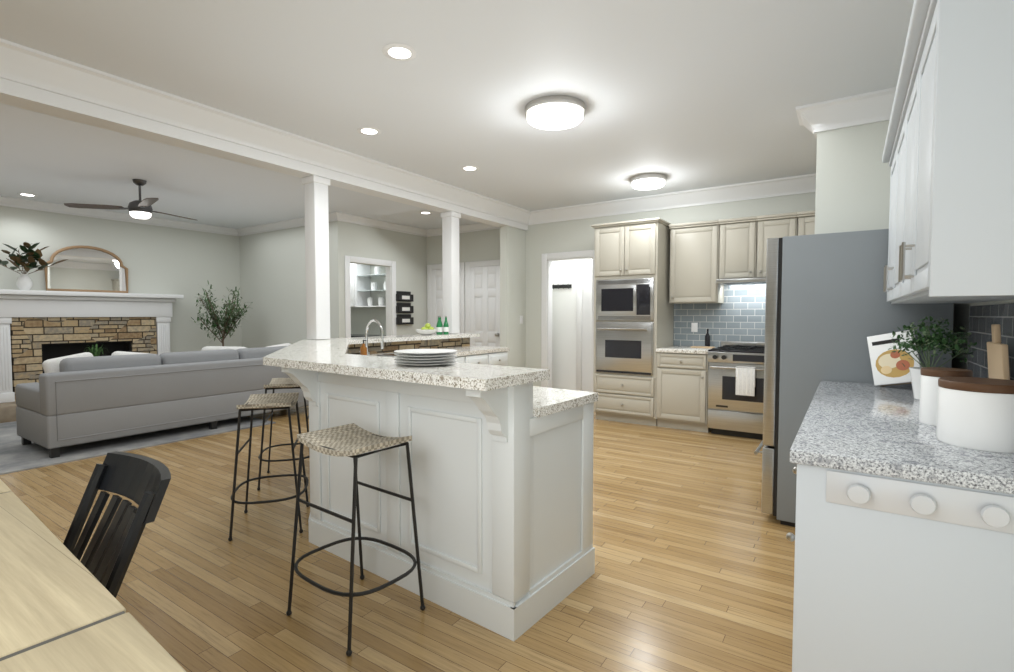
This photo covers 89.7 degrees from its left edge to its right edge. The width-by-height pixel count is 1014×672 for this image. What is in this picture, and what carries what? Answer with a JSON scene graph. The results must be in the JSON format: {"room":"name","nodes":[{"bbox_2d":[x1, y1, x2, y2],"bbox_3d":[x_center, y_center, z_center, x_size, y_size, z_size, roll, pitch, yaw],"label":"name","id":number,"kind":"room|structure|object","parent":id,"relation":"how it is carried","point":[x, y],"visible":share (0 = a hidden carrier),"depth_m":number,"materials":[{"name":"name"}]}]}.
{"room":"kitchen","nodes":[
{"label":"kitchen","id":0,"kind":"room"},
{"bbox_2d":[0,206,241,351],"bbox_3d":[-6.962,-0.342,5.874,0.120,2.800,8.000,2,3,34],"label":"wall","id":1,"kind":"structure","parent":0,"point":[188,264],"depth_m":7.98,"materials":[{"name":"paint"}]},
{"bbox_2d":[0,196,236,235],"bbox_3d":[-6.903,-1.682,5.719,0.090,0.110,7.900,2,3,34],"label":"crown molding","id":2,"kind":"structure","parent":1,"relation":"attached to","point":[126,217],"depth_m":7.38,"materials":[{"name":"white wood"}]},
{"bbox_2d":[239,221,344,347],"bbox_3d":[-3.589,-0.445,8.364,2.700,2.800,0.100,2,3,34],"label":"wall","id":3,"kind":"structure","parent":0,"point":[272,277],"depth_m":8.37,"materials":[{"name":"paint"}]},
{"bbox_2d":[236,211,342,235],"bbox_3d":[-3.567,-1.783,8.180,2.700,0.110,0.090,2,3,34],"label":"crown molding","id":4,"kind":"structure","parent":3,"relation":"attached to","point":[333,216],"depth_m":8.25,"materials":[{"name":"white"}]},
{"bbox_2d":[351,335,385,336],"bbox_3d":[-2.655,0.006,9.622,2.250,0.035,0.596,2,3,34],"label":"countertop","id":5,"kind":"structure","parent":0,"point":[351,335],"depth_m":9.58,"materials":[{"name":"grey stone"}]},
{"bbox_2d":[343,222,426,334],"bbox_3d":[-1.988,-0.448,8.433,0.120,2.800,1.800,2,3,34],"label":"wall","id":6,"kind":"structure","parent":0,"point":[407,252],"depth_m":8.60,"materials":[{"name":"paint"}]},
{"bbox_2d":[344,255,396,337],"bbox_3d":[-2.152,-0.129,8.103,0.049,2.190,1.030,2,3,34],"label":"door frame","id":7,"kind":"structure","parent":6,"relation":"attached to","point":[391,329],"depth_m":8.40,"materials":[{"name":"white wood"}]},
{"bbox_2d":[343,213,426,236],"bbox_3d":[-1.954,-1.786,8.240,0.090,0.110,1.770,2,3,34],"label":"crown molding","id":8,"kind":"structure","parent":6,"relation":"attached to","point":[349,218],"depth_m":8.18,"materials":[{"name":"white"}]},
{"bbox_2d":[396,291,413,324],"bbox_3d":[-1.734,-0.476,8.635,0.071,0.560,0.360,2,3,34],"label":"wall organizer","id":9,"kind":"object","parent":6,"relation":"attached to","point":[402,319],"visible":0.94,"depth_m":8.61,"materials":[{"name":"black metal"}]},
{"bbox_2d":[0,406,794,671],"bbox_3d":[-2.161,1.147,4.455,9.900,0.060,11.300,2,3,34],"label":"floor","id":10,"kind":"structure","parent":0,"point":[693,546],"depth_m":2.53,"materials":[{"name":"brown wood"}]},
{"bbox_2d":[0,289,183,422],"bbox_3d":[-5.739,0.201,7.088,0.578,1.615,2.300,2,3,34],"label":"fireplace","id":11,"kind":"object","parent":10,"relation":"on","point":[38,328],"visible":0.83,"depth_m":6.92,"materials":[{"name":"stone"}]},
{"bbox_2d":[0,242,67,289],"bbox_3d":[-6.141,-0.891,6.505,0.315,0.611,0.817,2,3,34],"label":"vase","id":12,"kind":"object","parent":11,"relation":"on","point":[24,281],"visible":0.92,"depth_m":6.50,"materials":[{"name":"white ceramic"}]},
{"bbox_2d":[44,245,127,292],"bbox_3d":[-5.917,-0.945,7.208,0.050,0.657,0.960,2,3,34],"label":"arched mirror","id":13,"kind":"object","parent":11,"relation":"on","point":[82,268],"visible":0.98,"depth_m":7.19,"materials":[{"name":"silver glass"}]},
{"bbox_2d":[84,344,106,356],"bbox_3d":[-5.679,0.458,7.049,0.310,0.697,0.278,2,3,34],"label":"fern","id":14,"kind":"object","parent":11,"relation":"on","point":[96,351],"visible":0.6,"depth_m":7.00,"materials":[{"name":"green plant"}]},
{"bbox_2d":[0,479,185,671],"bbox_3d":[-1.577,0.884,0.891,2.400,0.760,1.170,2,3,37],"label":"dining table","id":15,"kind":"object","parent":10,"relation":"on","point":[62,609],"visible":1,"depth_m":0.92,"materials":[{"name":"brown wood"}]},
{"bbox_2d":[63,451,170,597],"bbox_3d":[-1.207,0.811,1.238,0.432,0.883,0.643,2,3,37],"label":"dining chair","id":16,"kind":"object","parent":10,"relation":"on","point":[142,481],"visible":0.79,"depth_m":1.42,"materials":[{"name":"black paint"}]},
{"bbox_2d":[0,416,275,474],"bbox_3d":[-4.574,1.053,5.863,2.680,0.012,2.450,2,3,34],"label":"rug","id":17,"kind":"object","parent":10,"relation":"on","point":[16,455],"visible":0.33,"depth_m":5.08,"materials":[{"name":"grey fabric"}]},
{"bbox_2d":[15,343,308,457],"bbox_3d":[-3.671,0.587,5.990,0.958,0.910,2.900,2,3,34],"label":"sofa","id":18,"kind":"object","parent":17,"relation":"on","point":[79,398],"visible":0.88,"depth_m":5.13,"materials":[{"name":"grey fabric"}]},
{"bbox_2d":[192,281,252,345],"bbox_3d":[-4.477,0.051,8.075,0.908,1.833,0.928,2,3,34],"label":"tree","id":19,"kind":"object","parent":10,"relation":"on","point":[225,322],"visible":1,"depth_m":8.01,"materials":[{"name":"green plant"}]},
{"bbox_2d":[201,346,245,350],"bbox_3d":[-3.877,0.566,7.420,0.800,0.862,0.740,1,2,14],"label":"accent chair","id":20,"kind":"object","parent":10,"relation":"on","point":[216,348],"visible":0.08,"depth_m":7.09,"materials":[{"name":"beige fabric"}]},
{"bbox_2d":[228,392,308,540],"bbox_3d":[-1.471,0.778,3.180,0.598,0.784,0.591,2,3,34],"label":"bar stool","id":21,"kind":"object","parent":10,"relation":"on","point":[272,401],"visible":0.85,"depth_m":3.07,"materials":[{"name":"metal"}]},
{"bbox_2d":[257,378,309,489],"bbox_3d":[-1.720,0.743,4.027,0.598,0.784,0.591,2,3,34],"label":"bar stool","id":22,"kind":"object","parent":10,"relation":"on","point":[281,383],"visible":0.5,"depth_m":3.85,"materials":[{"name":"metal"}]},
{"bbox_2d":[286,423,424,655],"bbox_3d":[-0.658,0.818,2.212,0.514,0.784,0.431,2,3,34],"label":"bar stool","id":23,"kind":"object","parent":10,"relation":"on","point":[354,441],"visible":1,"depth_m":2.19,"materials":[{"name":"metal"}]},
{"bbox_2d":[281,369,597,640],"bbox_3d":[-0.312,0.614,4.166,3.057,1.030,3.520,2,3,34],"label":"kitchen island","id":24,"kind":"object","parent":10,"relation":"on","point":[501,454],"depth_m":2.30,"materials":[{"name":"white paint"}]},
{"bbox_2d":[377,354,397,356],"bbox_3d":[-0.925,0.175,5.000,0.300,0.008,0.650,2,3,34],"label":"sink","id":25,"kind":"object","parent":24,"relation":"in","point":[391,355],"visible":0.23,"depth_m":4.76,"materials":[{"name":"silver metal"}]},
{"bbox_2d":[263,333,549,392],"bbox_3d":[-0.362,0.078,4.164,3.162,0.042,3.602,2,3,34],"label":"island countertop","id":26,"kind":"structure","parent":24,"relation":"on","point":[480,369],"depth_m":2.59,"materials":[{"name":"white stone"}]},
{"bbox_2d":[302,175,329,339],"bbox_3d":[-1.749,-0.707,4.705,0.180,1.474,0.180,2,3,34],"label":"column","id":27,"kind":"structure","parent":26,"relation":"on","point":[317,257],"depth_m":4.65,"materials":[{"name":"white"}]},
{"bbox_2d":[360,340,366,354],"bbox_3d":[-1.279,0.115,4.555,0.065,0.164,0.058,2,3,34],"label":"soap bottle","id":28,"kind":"object","parent":26,"relation":"on","point":[363,349],"visible":0.75,"depth_m":4.54,"materials":[{"name":"brown plastic"}]},
{"bbox_2d":[359,319,383,355],"bbox_3d":[-1.247,0.018,4.686,0.254,0.347,0.115,2,3,34],"label":"faucet","id":29,"kind":"object","parent":26,"relation":"on","point":[381,331],"visible":0.88,"depth_m":4.70,"materials":[{"name":"silver metal"}]},
{"bbox_2d":[394,349,456,365],"bbox_3d":[-0.374,0.099,2.354,0.290,0.062,0.290,2,3,34],"label":"plate stack","id":30,"kind":"object","parent":26,"relation":"on","point":[423,357],"visible":1,"depth_m":2.34,"materials":[{"name":"white ceramic"}]},
{"bbox_2d":[416,323,437,334],"bbox_3d":[-0.913,-0.079,5.796,0.250,0.135,0.250,2,3,34],"label":"fruit bowl","id":31,"kind":"object","parent":26,"relation":"on","point":[427,329],"visible":1,"depth_m":5.73,"materials":[{"name":"white ceramic"}]},
{"bbox_2d":[436,316,441,334],"bbox_3d":[-0.794,-0.125,5.955,0.065,0.215,0.063,2,3,34],"label":"bottle","id":32,"kind":"object","parent":26,"relation":"on","point":[439,328],"visible":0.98,"depth_m":5.93,"materials":[{"name":"green glass"}]},
{"bbox_2d":[443,316,448,333],"bbox_3d":[-0.721,-0.128,6.027,0.065,0.215,0.063,2,3,34],"label":"bottle","id":33,"kind":"object","parent":26,"relation":"on","point":[445,328],"visible":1,"depth_m":6.00,"materials":[{"name":"green glass"}]},
{"bbox_2d":[440,211,460,332],"bbox_3d":[-0.690,-0.772,6.280,0.180,1.474,0.180,2,3,34],"label":"column","id":34,"kind":"structure","parent":26,"relation":"on","point":[450,265],"depth_m":6.22,"materials":[{"name":"white"}]},
{"bbox_2d":[591,218,673,425],"bbox_3d":[1.558,-0.160,6.316,0.840,2.400,0.769,2,3,34],"label":"tall cabinet","id":35,"kind":"object","parent":10,"relation":"on","point":[633,318],"visible":0.94,"depth_m":6.04,"materials":[{"name":"beige paint"}]},
{"bbox_2d":[656,346,716,432],"bbox_3d":[2.128,0.597,5.984,0.566,0.915,0.736,2,3,34],"label":"base cabinet","id":36,"kind":"object","parent":10,"relation":"on","point":[682,387],"visible":0.94,"depth_m":5.71,"materials":[{"name":"beige paint"}]},
{"bbox_2d":[691,346,714,347],"bbox_3d":[2.298,0.131,5.984,0.250,0.014,0.120,2,3,34],"label":"cutting board","id":37,"kind":"object","parent":36,"relation":"on","point":[701,347],"visible":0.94,"depth_m":5.99,"materials":[{"name":"beige wood"}]},
{"bbox_2d":[705,329,709,345],"bbox_3d":[2.385,0.025,6.066,0.060,0.220,0.060,2,3,34],"label":"oil bottle","id":38,"kind":"object","parent":36,"relation":"on","point":[707,339],"visible":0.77,"depth_m":6.04,"materials":[{"name":"black glass"}]},
{"bbox_2d":[707,341,764,439],"bbox_3d":[2.667,0.578,5.584,0.760,0.985,0.772,2,3,34],"label":"range","id":39,"kind":"object","parent":10,"relation":"on","point":[730,413],"visible":0.56,"depth_m":5.40,"materials":[{"name":"silver metal"}]},
{"bbox_2d":[735,366,755,395],"bbox_3d":[2.462,0.466,5.266,0.180,0.295,0.047,2,3,34],"label":"tea towel","id":40,"kind":"object","parent":39,"relation":"hanging from","point":[745,381],"visible":0.92,"depth_m":5.24,"materials":[{"name":"white fabric"}]},
{"bbox_2d":[754,229,953,526],"bbox_3d":[2.181,0.267,3.301,0.948,1.795,0.850,2,3,34],"label":"refrigerator","id":41,"kind":"object","parent":10,"relation":"on","point":[829,309],"visible":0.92,"depth_m":3.02,"materials":[{"name":"grey metal"}]},
{"bbox_2d":[786,381,1013,671],"bbox_3d":[1.594,0.758,2.075,0.663,0.915,1.852,2,3,34],"label":"base cabinet","id":42,"kind":"object","parent":10,"relation":"on","point":[877,591],"depth_m":1.38,"materials":[{"name":"white wood"}]},
{"bbox_2d":[867,330,920,385],"bbox_3d":[2.048,0.120,2.698,0.076,0.312,0.263,-2,3,-39],"label":"cookbook","id":43,"kind":"object","parent":42,"relation":"on","point":[888,368],"visible":0.81,"depth_m":2.70,"materials":[{"name":"white paper"}]},
{"bbox_2d":[826,470,1013,533],"bbox_3d":[1.155,0.429,1.243,0.642,0.090,0.038,2,3,34],"label":"rail","id":44,"kind":"object","parent":42,"relation":"attached to","point":[984,510],"visible":1,"depth_m":1.30,"materials":[{"name":"white wood"}]},
{"bbox_2d":[888,316,976,399],"bbox_3d":[1.930,0.098,2.322,0.321,0.382,0.397,2,3,34],"label":"herb plant","id":45,"kind":"object","parent":42,"relation":"on","point":[933,340],"visible":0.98,"depth_m":2.30,"materials":[{"name":"green plant"}]},
{"bbox_2d":[919,367,972,425],"bbox_3d":[1.544,0.214,1.798,0.140,0.194,0.140,2,3,34],"label":"canister","id":46,"kind":"object","parent":42,"relation":"on","point":[930,377],"visible":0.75,"depth_m":1.78,"materials":[{"name":"white ceramic"}]},
{"bbox_2d":[936,377,1013,452],"bbox_3d":[1.416,0.228,1.517,0.210,0.189,0.210,2,3,34],"label":"canister","id":47,"kind":"object","parent":42,"relation":"on","point":[975,413],"visible":1,"depth_m":1.46,"materials":[{"name":"white ceramic"}]},
{"bbox_2d":[987,324,1009,379],"bbox_3d":[1.836,0.131,1.906,0.042,0.350,0.240,2,3,34],"label":"cutting board","id":48,"kind":"object","parent":42,"relation":"on","point":[998,358],"visible":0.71,"depth_m":1.88,"materials":[{"name":"beige wood"}]},
{"bbox_2d":[351,229,499,334],"bbox_3d":[-1.556,-0.483,9.299,4.670,2.800,0.120,2,3,34],"label":"wall","id":49,"kind":"structure","parent":0,"point":[483,245],"depth_m":9.00,"materials":[{"name":"paint"}]},
{"bbox_2d":[350,263,369,306],"bbox_3d":[-2.983,-1.010,9.944,0.522,0.900,0.358,2,3,34],"label":"upper cabinet","id":50,"kind":"object","parent":49,"relation":"attached to","point":[360,276],"depth_m":9.73,"materials":[{"name":"white wood"}]},
{"bbox_2d":[427,262,464,333],"bbox_3d":[-1.091,-0.160,8.866,0.840,2.190,0.099,2,3,34],"label":"door","id":51,"kind":"structure","parent":49,"relation":"in","point":[434,294],"depth_m":8.96,"materials":[{"name":"white wood"}]},
{"bbox_2d":[425,223,499,236],"bbox_3d":[-0.627,-1.796,8.493,2.010,0.110,0.090,2,3,34],"label":"crown molding","id":52,"kind":"structure","parent":49,"relation":"attached to","point":[477,226],"depth_m":8.50,"materials":[{"name":"white"}]},
{"bbox_2d":[465,260,499,346],"bbox_3d":[-0.377,-0.141,8.387,0.840,2.190,0.099,2,3,34],"label":"door","id":53,"kind":"structure","parent":49,"relation":"in","point":[482,301],"depth_m":8.42,"materials":[{"name":"white wood"}]},
{"bbox_2d":[0,0,913,229],"bbox_3d":[-2.161,-1.710,4.337,9.900,0.060,11.300,2,3,34],"label":"ceiling","id":54,"kind":"structure","parent":0,"point":[683,95],"depth_m":3.37,"materials":[{"name":"white paint"}]},
{"bbox_2d":[17,193,37,196],"bbox_3d":[-5.981,-1.760,6.362,0.194,0.005,0.194,1,3,25],"label":"recessed light","id":55,"kind":"object","parent":54,"relation":"in","point":[24,194],"depth_m":6.34,"materials":[{"name":"white"}]},
{"bbox_2d":[64,179,195,219],"bbox_3d":[-3.982,-1.525,5.695,1.205,0.420,1.234,2,3,34],"label":"ceiling fan","id":56,"kind":"object","parent":54,"relation":"hanging from","point":[140,209],"visible":1,"depth_m":5.61,"materials":[{"name":"grey metal"}]},
{"bbox_2d":[0,78,527,230],"bbox_3d":[-2.335,-1.533,3.798,0.200,0.250,9.800,2,3,34],"label":"beam","id":57,"kind":"structure","parent":54,"relation":"attached to","point":[19,95],"depth_m":3.79,"materials":[{"name":"white paint"}]},
{"bbox_2d":[0,38,531,224],"bbox_3d":[-2.282,-1.564,3.580,0.130,0.170,9.500,2,3,34],"label":"crown molding","id":58,"kind":"structure","parent":57,"relation":"attached to","point":[24,65],"depth_m":3.72,"materials":[{"name":"white wood"}]},
{"bbox_2d":[357,127,380,135],"bbox_3d":[-1.124,-1.669,4.160,0.194,0.005,0.194,0,2,7],"label":"recessed light","id":59,"kind":"object","parent":54,"relation":"in","point":[371,131],"depth_m":4.15,"materials":[{"name":"white"}]},
{"bbox_2d":[382,43,416,60],"bbox_3d":[-0.613,-1.618,2.914,0.194,0.005,0.194,1,3,25],"label":"recessed light","id":60,"kind":"object","parent":54,"relation":"in","point":[400,52],"depth_m":2.91,"materials":[{"name":"white"}]},
{"bbox_2d":[419,211,431,213],"bbox_3d":[-1.193,-1.806,7.480,0.194,0.005,0.194,0,2,-11],"label":"recessed light","id":61,"kind":"object","parent":54,"relation":"in","point":[423,212],"depth_m":7.45,"materials":[{"name":"white"}]},
{"bbox_2d":[460,165,478,170],"bbox_3d":[-0.380,-1.713,5.213,0.194,0.005,0.194,1,3,25],"label":"recessed light","id":62,"kind":"object","parent":54,"relation":"in","point":[466,168],"depth_m":5.21,"materials":[{"name":"white"}]},
{"bbox_2d":[525,95,585,129],"bbox_3d":[0.349,-1.605,3.702,0.438,0.095,0.438,0,2,-5],"label":"flush ceiling light","id":63,"kind":"object","parent":54,"relation":"attached to","point":[556,112],"depth_m":3.58,"materials":[{"name":"white glass"}]},
{"bbox_2d":[630,173,665,189],"bbox_3d":[1.549,-1.683,5.593,0.378,0.095,0.378,1,3,28],"label":"flush ceiling light","id":64,"kind":"object","parent":54,"relation":"attached to","point":[650,181],"depth_m":5.47,"materials":[{"name":"white glass"}]},
{"bbox_2d":[500,226,525,367],"bbox_3d":[0.264,-0.293,7.721,0.120,2.550,1.120,2,3,34],"label":"wall","id":65,"kind":"structure","parent":0,"point":[512,282],"depth_m":7.35,"materials":[{"name":"paint"}]},
{"bbox_2d":[552,260,585,389],"bbox_3d":[1.213,-0.407,7.451,1.750,2.800,0.500,2,3,34],"label":"wall","id":66,"kind":"structure","parent":0,"point":[564,336],"depth_m":7.84,"materials":[{"name":"white paint"}]},
{"bbox_2d":[552,284,571,288],"bbox_3d":[0.796,-0.762,7.838,0.410,0.084,0.057,2,3,34],"label":"hook rail","id":67,"kind":"object","parent":66,"relation":"attached to","point":[568,286],"visible":0.75,"depth_m":7.82,"materials":[{"name":"black metal"}]},
{"bbox_2d":[526,192,815,386],"bbox_3d":[2.252,-0.363,6.381,4.670,2.800,0.120,2,3,34],"label":"wall","id":68,"kind":"structure","parent":0,"point":[563,236],"depth_m":7.09,"materials":[{"name":"paint"}]},
{"bbox_2d":[541,250,593,391],"bbox_3d":[0.914,-0.095,7.279,0.900,2.190,0.139,2,3,34],"label":"door frame","id":69,"kind":"structure","parent":68,"relation":"attached to","point":[585,333],"depth_m":7.56,"materials":[{"name":"white wood"}]},
{"bbox_2d":[532,173,815,224],"bbox_3d":[2.211,-1.672,6.203,4.360,0.170,0.130,2,3,34],"label":"crown molding","id":70,"kind":"structure","parent":68,"relation":"attached to","point":[801,184],"depth_m":6.23,"materials":[{"name":"white wood"}]},
{"bbox_2d":[669,222,723,303],"bbox_3d":[2.259,-0.841,6.069,0.548,0.900,0.351,2,3,34],"label":"upper cabinet","id":71,"kind":"object","parent":68,"relation":"attached to","point":[704,255],"depth_m":5.91,"materials":[{"name":"beige paint"}]},
{"bbox_2d":[673,284,765,346],"bbox_3d":[3.072,-0.245,5.753,2.353,0.784,0.008,2,3,34],"label":"backsplash","id":72,"kind":"structure","parent":68,"relation":"attached to","point":[738,315],"depth_m":6.05,"materials":[{"name":"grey tile"}]},
{"bbox_2d":[691,323,697,331],"bbox_3d":[2.304,-0.106,6.267,0.075,0.115,0.006,2,3,34],"label":"power outlet","id":73,"kind":"object","parent":72,"relation":"attached to","point":[694,327],"depth_m":6.26,"materials":[{"name":"white plastic"}]},
{"bbox_2d":[717,214,804,278],"bbox_3d":[2.838,-0.955,5.674,0.834,0.640,0.351,2,3,34],"label":"upper cabinet","id":74,"kind":"object","parent":68,"relation":"attached to","point":[743,240],"depth_m":5.58,"materials":[{"name":"beige paint"}]},
{"bbox_2d":[716,277,765,284],"bbox_3d":[2.771,-0.609,5.652,0.759,0.044,0.468,2,3,34],"label":"range hood","id":75,"kind":"object","parent":74,"relation":"attached to","point":[739,281],"visible":0.6,"depth_m":5.56,"materials":[{"name":"silver metal"}]},
{"bbox_2d":[805,210,814,234],"bbox_3d":[3.513,-0.936,5.221,1.062,0.640,0.351,2,3,34],"label":"upper cabinet","id":76,"kind":"object","parent":68,"relation":"attached to","point":[809,218],"depth_m":5.26,"materials":[{"name":"beige paint"}]},
{"bbox_2d":[815,120,890,233],"bbox_3d":[2.608,-0.249,3.614,0.750,2.800,0.120,2,3,34],"label":"wall","id":77,"kind":"structure","parent":0,"point":[853,172],"depth_m":3.61,"materials":[{"name":"paint"}]},
{"bbox_2d":[796,87,895,137],"bbox_3d":[2.433,-1.562,3.533,0.750,0.170,0.140,2,3,34],"label":"crown molding","id":78,"kind":"structure","parent":77,"relation":"attached to","point":[875,106],"depth_m":3.56,"materials":[{"name":"white wood"}]},
{"bbox_2d":[952,299,1013,368],"bbox_3d":[1.458,-0.146,1.124,0.120,2.800,9.740,2,3,34],"label":"wall","id":79,"kind":"structure","parent":0,"point":[961,315],"depth_m":2.82,"materials":[{"name":"paint"}]},
{"bbox_2d":[883,124,897,303],"bbox_3d":[1.947,-0.535,2.266,0.354,0.762,0.974,2,3,34],"label":"upper cabinet","id":80,"kind":"object","parent":79,"relation":"attached to","point":[888,284],"depth_m":2.49,"materials":[{"name":"white wood"}]},
{"bbox_2d":[894,0,1013,303],"bbox_3d":[1.461,-0.505,1.545,0.356,0.762,0.988,2,3,34],"label":"upper cabinet","id":81,"kind":"object","parent":79,"relation":"attached to","point":[948,153],"depth_m":1.21,"materials":[{"name":"white wood"}]},
{"bbox_2d":[967,303,1013,379],"bbox_3d":[1.874,0.093,1.873,0.008,0.429,1.830,2,3,34],"label":"backsplash","id":82,"kind":"structure","parent":79,"relation":"attached to","point":[983,319],"depth_m":2.29,"materials":[{"name":"tile"}]}
]}

